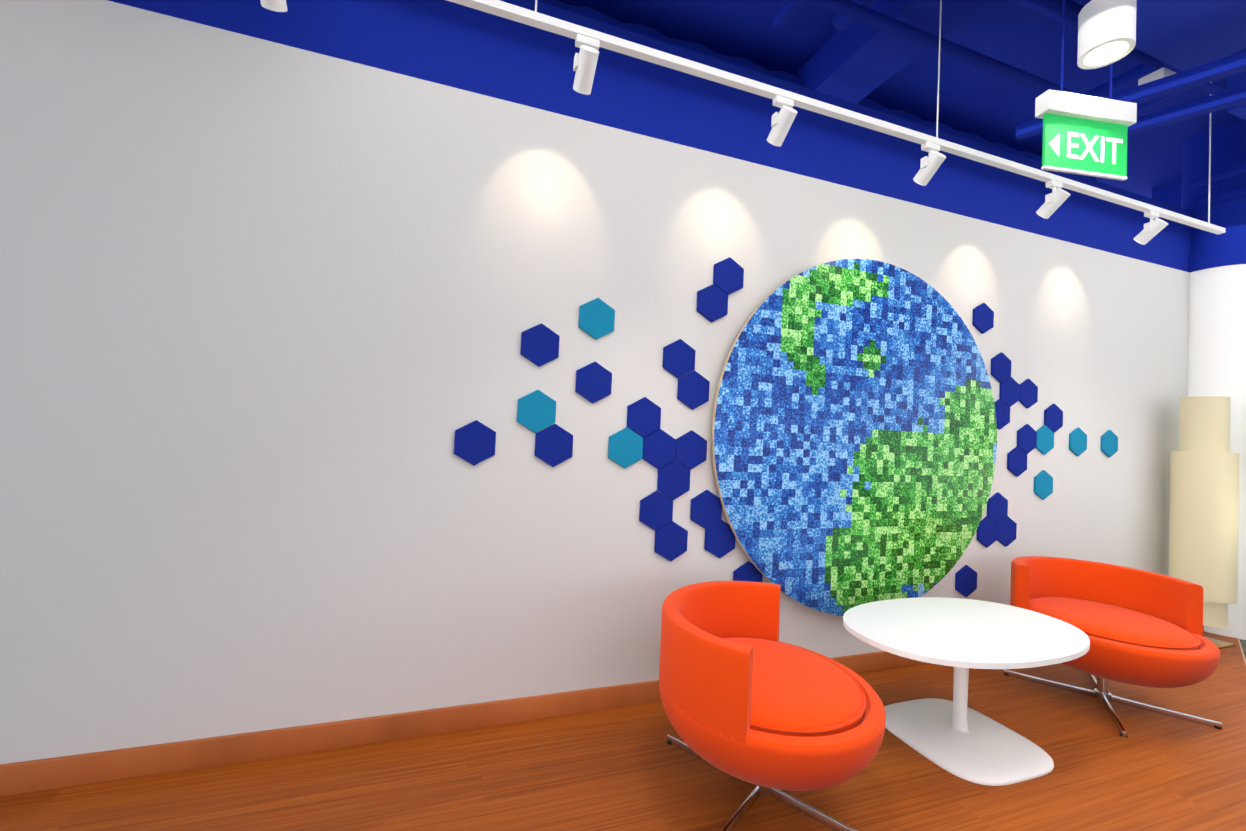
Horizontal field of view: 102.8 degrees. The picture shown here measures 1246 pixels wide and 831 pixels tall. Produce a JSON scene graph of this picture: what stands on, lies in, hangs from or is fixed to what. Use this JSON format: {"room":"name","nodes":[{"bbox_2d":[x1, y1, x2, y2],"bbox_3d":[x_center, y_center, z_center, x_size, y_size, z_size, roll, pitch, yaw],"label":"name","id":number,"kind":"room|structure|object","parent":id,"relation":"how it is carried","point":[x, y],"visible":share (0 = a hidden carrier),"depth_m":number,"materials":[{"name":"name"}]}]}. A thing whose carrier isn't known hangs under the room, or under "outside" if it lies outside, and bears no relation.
{"room":"office lounge","nodes":[
{"label":"office lounge","id":0,"kind":"room"},
{"bbox_2d":[0,0,1219,763],"bbox_3d":[-0.015,-0.241,2.436,11.100,3.240,0.120,3,-2,-19],"label":"wall","id":1,"kind":"structure","parent":0,"point":[270,312],"depth_m":2.07,"materials":[{"name":"white paint"}]},
{"bbox_2d":[0,651,926,796],"bbox_3d":[-0.491,1.298,2.183,10.200,0.100,0.016,3,-2,-19],"label":"baseboard","id":2,"kind":"structure","parent":1,"relation":"attached to","point":[59,772],"depth_m":1.94,"materials":[{"name":"brown wood"}]},
{"bbox_2d":[454,420,495,464],"bbox_3d":[-0.638,0.118,2.147,0.171,0.197,0.014,3,-2,-19],"label":"panel","id":3,"kind":"object","parent":1,"relation":"attached to","point":[474,442],"visible":1,"depth_m":2.14,"materials":[{"name":"fabric"}]},
{"bbox_2d":[517,390,555,432],"bbox_3d":[-0.387,-0.018,2.234,0.171,0.197,0.014,3,-2,-19],"label":"panel","id":4,"kind":"object","parent":1,"relation":"attached to","point":[536,411],"visible":1,"depth_m":2.23,"materials":[{"name":"fabric"}]},
{"bbox_2d":[520,323,559,366],"bbox_3d":[-0.373,-0.318,2.242,0.171,0.197,0.014,3,-2,-19],"label":"panel","id":5,"kind":"object","parent":1,"relation":"attached to","point":[539,345],"visible":1,"depth_m":2.23,"materials":[{"name":"fabric"}]},
{"bbox_2d":[535,424,572,466],"bbox_3d":[-0.312,0.136,2.258,0.171,0.197,0.014,3,-2,-19],"label":"panel","id":6,"kind":"object","parent":1,"relation":"attached to","point":[554,445],"visible":1,"depth_m":2.25,"materials":[{"name":"fabric"}]},
{"bbox_2d":[575,361,611,402],"bbox_3d":[-0.135,-0.155,2.321,0.171,0.197,0.014,3,-2,-19],"label":"panel","id":7,"kind":"object","parent":1,"relation":"attached to","point":[593,382],"visible":1,"depth_m":2.31,"materials":[{"name":"fabric"}]},
{"bbox_2d":[579,298,614,339],"bbox_3d":[-0.121,-0.454,2.330,0.171,0.197,0.014,3,-2,-19],"label":"panel","id":8,"kind":"object","parent":1,"relation":"attached to","point":[596,318],"visible":1,"depth_m":2.32,"materials":[{"name":"fabric"}]},
{"bbox_2d":[608,427,642,467],"bbox_3d":[0.014,0.154,2.369,0.171,0.197,0.014,3,-2,-19],"label":"panel","id":9,"kind":"object","parent":1,"relation":"attached to","point":[625,447],"visible":1,"depth_m":2.36,"materials":[{"name":"fabric"}]},
{"bbox_2d":[627,397,660,437],"bbox_3d":[0.102,0.009,2.401,0.171,0.197,0.014,3,-2,-19],"label":"panel","id":10,"kind":"object","parent":1,"relation":"attached to","point":[643,417],"visible":1,"depth_m":2.39,"materials":[{"name":"fabric"}]},
{"bbox_2d":[639,490,672,530],"bbox_3d":[0.163,0.463,2.416,0.171,0.197,0.014,3,-2,-19],"label":"panel","id":11,"kind":"object","parent":1,"relation":"attached to","point":[656,511],"visible":1,"depth_m":2.41,"materials":[{"name":"fabric"}]},
{"bbox_2d":[642,429,675,468],"bbox_3d":[0.177,0.163,2.424,0.171,0.197,0.014,3,-2,-19],"label":"panel","id":12,"kind":"object","parent":1,"relation":"attached to","point":[659,447],"visible":1,"depth_m":2.42,"materials":[{"name":"fabric"}]},
{"bbox_2d":[654,521,687,560],"bbox_3d":[0.237,0.617,2.440,0.171,0.197,0.014,3,-2,-19],"label":"panel","id":13,"kind":"object","parent":1,"relation":"attached to","point":[671,538],"visible":1,"depth_m":2.43,"materials":[{"name":"fabric"}]},
{"bbox_2d":[657,460,689,499],"bbox_3d":[0.251,0.318,2.448,0.171,0.197,0.014,3,-2,-19],"label":"panel","id":14,"kind":"object","parent":1,"relation":"attached to","point":[673,481],"visible":1,"depth_m":2.44,"materials":[{"name":"fabric"}]},
{"bbox_2d":[663,339,695,378],"bbox_3d":[0.279,-0.281,2.464,0.171,0.197,0.014,3,-2,-19],"label":"panel","id":15,"kind":"object","parent":1,"relation":"attached to","point":[678,358],"visible":1,"depth_m":2.46,"materials":[{"name":"fabric"}]},
{"bbox_2d":[675,430,706,469],"bbox_3d":[0.340,0.172,2.480,0.171,0.197,0.014,3,-2,-19],"label":"panel","id":16,"kind":"object","parent":1,"relation":"attached to","point":[691,450],"visible":1,"depth_m":2.47,"materials":[{"name":"fabric"}]},
{"bbox_2d":[677,370,709,409],"bbox_3d":[0.354,-0.127,2.488,0.171,0.197,0.014,3,-2,-19],"label":"panel","id":17,"kind":"object","parent":1,"relation":"attached to","point":[693,390],"visible":1,"depth_m":2.48,"materials":[{"name":"fabric"}]},
{"bbox_2d":[690,490,721,528],"bbox_3d":[0.421,0.473,2.504,0.171,0.197,0.014,3,-2,-19],"label":"panel","id":18,"kind":"object","parent":1,"relation":"attached to","point":[706,510],"visible":0.91,"depth_m":2.50,"materials":[{"name":"fabric"}]},
{"bbox_2d":[697,284,727,321],"bbox_3d":[0.456,-0.572,2.528,0.171,0.197,0.014,3,-2,-19],"label":"panel","id":19,"kind":"object","parent":1,"relation":"attached to","point":[712,302],"visible":1,"depth_m":2.52,"materials":[{"name":"fabric"}]},
{"bbox_2d":[704,520,735,557],"bbox_3d":[0.495,0.628,2.527,0.171,0.197,0.014,3,-2,-19],"label":"panel","id":20,"kind":"object","parent":1,"relation":"attached to","point":[720,537],"visible":0.91,"depth_m":2.52,"materials":[{"name":"fabric"}]},
{"bbox_2d":[713,257,743,294],"bbox_3d":[0.545,-0.717,2.560,0.171,0.197,0.014,3,-2,-19],"label":"panel","id":21,"kind":"object","parent":1,"relation":"attached to","point":[728,276],"visible":1,"depth_m":2.55,"materials":[{"name":"fabric"}]},
{"bbox_2d":[733,561,762,581],"bbox_3d":[0.648,0.855,2.577,0.171,0.197,0.014,3,-2,-19],"label":"panel","id":22,"kind":"object","parent":1,"relation":"attached to","point":[747,571],"visible":0.36,"depth_m":2.57,"materials":[{"name":"fabric"}]},
{"bbox_2d":[712,259,996,615],"bbox_3d":[1.395,0.120,2.804,2.000,2.000,0.026,3,-2,-19],"label":"art","id":23,"kind":"object","parent":1,"relation":"attached to","point":[854,437],"visible":0.96,"depth_m":2.75,"materials":[{"name":"tile"}]},
{"bbox_2d":[955,565,976,596],"bbox_3d":[2.128,1.026,3.080,0.171,0.197,0.014,3,-2,-19],"label":"panel","id":24,"kind":"object","parent":1,"relation":"attached to","point":[965,580],"visible":0.93,"depth_m":3.07,"materials":[{"name":"fabric"}]},
{"bbox_2d":[972,303,993,333],"bbox_3d":[2.286,-0.617,3.153,0.171,0.197,0.014,3,-2,-19],"label":"panel","id":25,"kind":"object","parent":1,"relation":"attached to","point":[983,319],"visible":0.95,"depth_m":3.14,"materials":[{"name":"fabric"}]},
{"bbox_2d":[976,516,997,547],"bbox_3d":[2.305,0.736,3.144,0.171,0.197,0.014,3,-2,-19],"label":"panel","id":26,"kind":"object","parent":1,"relation":"attached to","point":[987,532],"visible":0.91,"depth_m":3.13,"materials":[{"name":"fabric"}]},
{"bbox_2d":[987,492,1007,522],"bbox_3d":[2.393,0.591,3.175,0.171,0.197,0.014,3,-2,-19],"label":"panel","id":27,"kind":"object","parent":1,"relation":"attached to","point":[997,507],"visible":0.89,"depth_m":3.17,"materials":[{"name":"fabric"}]},
{"bbox_2d":[991,352,1010,382],"bbox_3d":[2.435,-0.308,3.200,0.171,0.197,0.014,3,-2,-19],"label":"panel","id":28,"kind":"object","parent":1,"relation":"attached to","point":[1001,367],"visible":0.95,"depth_m":3.19,"materials":[{"name":"fabric"}]},
{"bbox_2d":[994,399,1009,429],"bbox_3d":[2.421,-0.009,3.192,0.171,0.197,0.014,3,-2,-19],"label":"panel","id":29,"kind":"object","parent":1,"relation":"attached to","point":[1002,408],"visible":0.68,"depth_m":3.19,"materials":[{"name":"fabric"}]},
{"bbox_2d":[997,516,1016,546],"bbox_3d":[2.468,0.745,3.199,0.171,0.197,0.014,3,-2,-19],"label":"panel","id":30,"kind":"object","parent":1,"relation":"attached to","point":[1007,528],"visible":0.82,"depth_m":3.19,"materials":[{"name":"fabric"}]},
{"bbox_2d":[999,377,1019,406],"bbox_3d":[2.510,-0.154,3.224,0.171,0.197,0.014,3,-2,-19],"label":"panel","id":31,"kind":"object","parent":1,"relation":"attached to","point":[1009,395],"visible":0.91,"depth_m":3.21,"materials":[{"name":"fabric"}]},
{"bbox_2d":[1007,446,1026,476],"bbox_3d":[2.570,0.300,3.239,0.171,0.197,0.014,3,-2,-19],"label":"panel","id":32,"kind":"object","parent":1,"relation":"attached to","point":[1016,461],"visible":1,"depth_m":3.23,"materials":[{"name":"fabric"}]},
{"bbox_2d":[1017,424,1036,453],"bbox_3d":[2.659,0.155,3.271,0.171,0.197,0.014,3,-2,-19],"label":"panel","id":33,"kind":"object","parent":1,"relation":"attached to","point":[1026,438],"visible":0.95,"depth_m":3.26,"materials":[{"name":"fabric"}]},
{"bbox_2d":[1019,379,1037,407],"bbox_3d":[2.673,-0.145,3.280,0.171,0.197,0.014,3,-2,-19],"label":"panel","id":34,"kind":"object","parent":1,"relation":"attached to","point":[1028,393],"visible":0.93,"depth_m":3.27,"materials":[{"name":"fabric"}]},
{"bbox_2d":[1034,470,1052,499],"bbox_3d":[2.808,0.464,3.318,0.171,0.197,0.014,3,-2,-19],"label":"panel","id":35,"kind":"object","parent":1,"relation":"attached to","point":[1043,484],"visible":0.98,"depth_m":3.31,"materials":[{"name":"fabric"}]},
{"bbox_2d":[1036,425,1053,454],"bbox_3d":[2.822,0.164,3.327,0.171,0.197,0.014,3,-2,-19],"label":"panel","id":36,"kind":"object","parent":1,"relation":"attached to","point":[1045,439],"visible":0.95,"depth_m":3.32,"materials":[{"name":"fabric"}]},
{"bbox_2d":[1044,404,1062,432],"bbox_3d":[2.910,0.019,3.359,0.171,0.197,0.014,3,-2,-19],"label":"panel","id":37,"kind":"object","parent":1,"relation":"attached to","point":[1053,418],"visible":0.95,"depth_m":3.35,"materials":[{"name":"fabric"}]},
{"bbox_2d":[1069,428,1086,455],"bbox_3d":[3.148,0.182,3.438,0.171,0.197,0.014,3,-2,-19],"label":"panel","id":38,"kind":"object","parent":1,"relation":"attached to","point":[1077,441],"visible":0.98,"depth_m":3.43,"materials":[{"name":"fabric"}]},
{"bbox_2d":[1101,430,1117,456],"bbox_3d":[3.474,0.201,3.549,0.171,0.197,0.014,3,-2,-19],"label":"panel","id":39,"kind":"object","parent":1,"relation":"attached to","point":[1109,443],"visible":0.95,"depth_m":3.54,"materials":[{"name":"fabric"}]},
{"bbox_2d":[0,631,1245,830],"bbox_3d":[1.702,1.442,1.835,7.643,0.006,2.129,3,-2,-19],"label":"floor","id":40,"kind":"structure","parent":0,"point":[628,768],"depth_m":1.86,"materials":[{"name":"brown wood"}]},
{"bbox_2d":[659,581,885,830],"bbox_3d":[0.527,1.061,1.844,0.813,0.660,0.813,2,-2,24],"label":"lounge chair","id":41,"kind":"object","parent":40,"relation":"on","point":[748,697],"visible":1,"depth_m":1.61,"materials":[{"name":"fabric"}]},
{"bbox_2d":[843,597,1089,785],"bbox_3d":[1.518,1.193,2.234,1.130,0.500,0.690,3,-2,-19],"label":"oval coffee table","id":42,"kind":"object","parent":40,"relation":"on","point":[957,736],"visible":0.98,"depth_m":2.15,"materials":[{"name":"white plastic"}]},
{"bbox_2d":[1003,556,1221,737],"bbox_3d":[2.555,1.177,2.641,0.813,0.660,0.813,2,-2,19],"label":"lounge chair","id":43,"kind":"object","parent":40,"relation":"on","point":[1139,627],"visible":0.85,"depth_m":2.58,"materials":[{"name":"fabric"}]},
{"bbox_2d":[1169,396,1238,649],"bbox_3d":[4.134,0.735,3.544,0.320,1.730,0.320,3,-2,-19],"label":"floor lamp","id":44,"kind":"object","parent":40,"relation":"on","point":[1204,508],"visible":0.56,"depth_m":3.45,"materials":[{"name":"beige fabric"}]},
{"bbox_2d":[534,0,1245,207],"bbox_3d":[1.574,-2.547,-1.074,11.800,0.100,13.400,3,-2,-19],"label":"ceiling","id":45,"kind":"structure","parent":0,"point":[988,106],"depth_m":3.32,"materials":[{"name":"blue paint"}]},
{"bbox_2d":[447,0,1225,234],"bbox_3d":[0.432,-1.934,2.101,7.550,1.055,0.035,3,-2,-19],"label":"track rail","id":46,"kind":"object","parent":45,"relation":"hanging from","point":[535,18],"visible":0.85,"depth_m":2.22,"materials":[{"name":"white metal"}]},
{"bbox_2d":[260,0,286,11],"bbox_3d":[-1.116,-1.397,1.571,0.091,0.191,0.154,3,-2,-19],"label":"track light","id":47,"kind":"object","parent":46,"relation":"hanging from","point":[277,5],"visible":1,"depth_m":1.59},
{"bbox_2d":[573,34,599,94],"bbox_3d":[-0.142,-1.343,1.902,0.091,0.191,0.154,3,-2,-19],"label":"track light","id":48,"kind":"object","parent":46,"relation":"hanging from","point":[585,61],"visible":1,"depth_m":1.88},
{"bbox_2d":[767,95,796,146],"bbox_3d":[0.699,-1.296,2.189,0.091,0.191,0.154,3,-2,-19],"label":"track light","id":49,"kind":"object","parent":46,"relation":"hanging from","point":[782,121],"visible":1,"depth_m":2.17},
{"bbox_2d":[913,141,945,185],"bbox_3d":[1.522,-1.250,2.469,0.091,0.191,0.154,3,-2,-19],"label":"track light","id":50,"kind":"object","parent":46,"relation":"hanging from","point":[930,165],"visible":1,"depth_m":2.45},
{"bbox_2d":[1036,180,1070,218],"bbox_3d":[2.392,-1.201,2.765,0.091,0.191,0.154,3,-2,-19],"label":"track light","id":51,"kind":"object","parent":46,"relation":"hanging from","point":[1057,197],"visible":1,"depth_m":2.75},
{"bbox_2d":[1133,210,1167,244],"bbox_3d":[3.242,-1.153,3.055,0.091,0.191,0.154,3,-2,-19],"label":"track light","id":52,"kind":"object","parent":46,"relation":"hanging from","point":[1150,230],"visible":1,"depth_m":3.04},
{"bbox_2d":[1035,0,1136,180],"bbox_3d":[1.981,-1.647,2.119,0.430,1.255,0.060,3,-2,-8],"label":"exit sign","id":53,"kind":"object","parent":45,"relation":"hanging from","point":[1086,135],"visible":1,"depth_m":2.09,"materials":[{"name":"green plastic"}]},
{"bbox_2d":[1077,0,1136,68],"bbox_3d":[1.976,-1.927,2.025,0.170,0.930,0.170,3,-2,-19],"label":"pendant light","id":54,"kind":"object","parent":45,"relation":"in","point":[1106,32],"visible":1,"depth_m":1.98,"materials":[{"name":"white plastic"}]},
{"bbox_2d":[1152,179,1181,207],"bbox_3d":[6.878,-1.770,-0.436,0.120,0.925,11.000,3,-2,-19],"label":"wall","id":55,"kind":"structure","parent":0,"point":[1169,193],"depth_m":4.64,"materials":[{"name":"blue paint"}]},
{"bbox_2d":[1181,120,1245,639],"bbox_3d":[4.655,-0.289,3.876,0.494,3.850,0.494,3,-2,-19],"label":"column","id":56,"kind":"structure","parent":0,"point":[1217,337],"depth_m":3.75,"materials":[{"name":"white paint"}]},
{"bbox_2d":[1239,639,1245,658],"bbox_3d":[1.839,1.353,-1.716,11.100,0.001,10.100,3,-2,-19],"label":"floor carpet","id":57,"kind":"object","parent":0,"point":[1243,643],"visible":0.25,"depth_m":3.49,"materials":[{"name":"carpet"}]}
]}

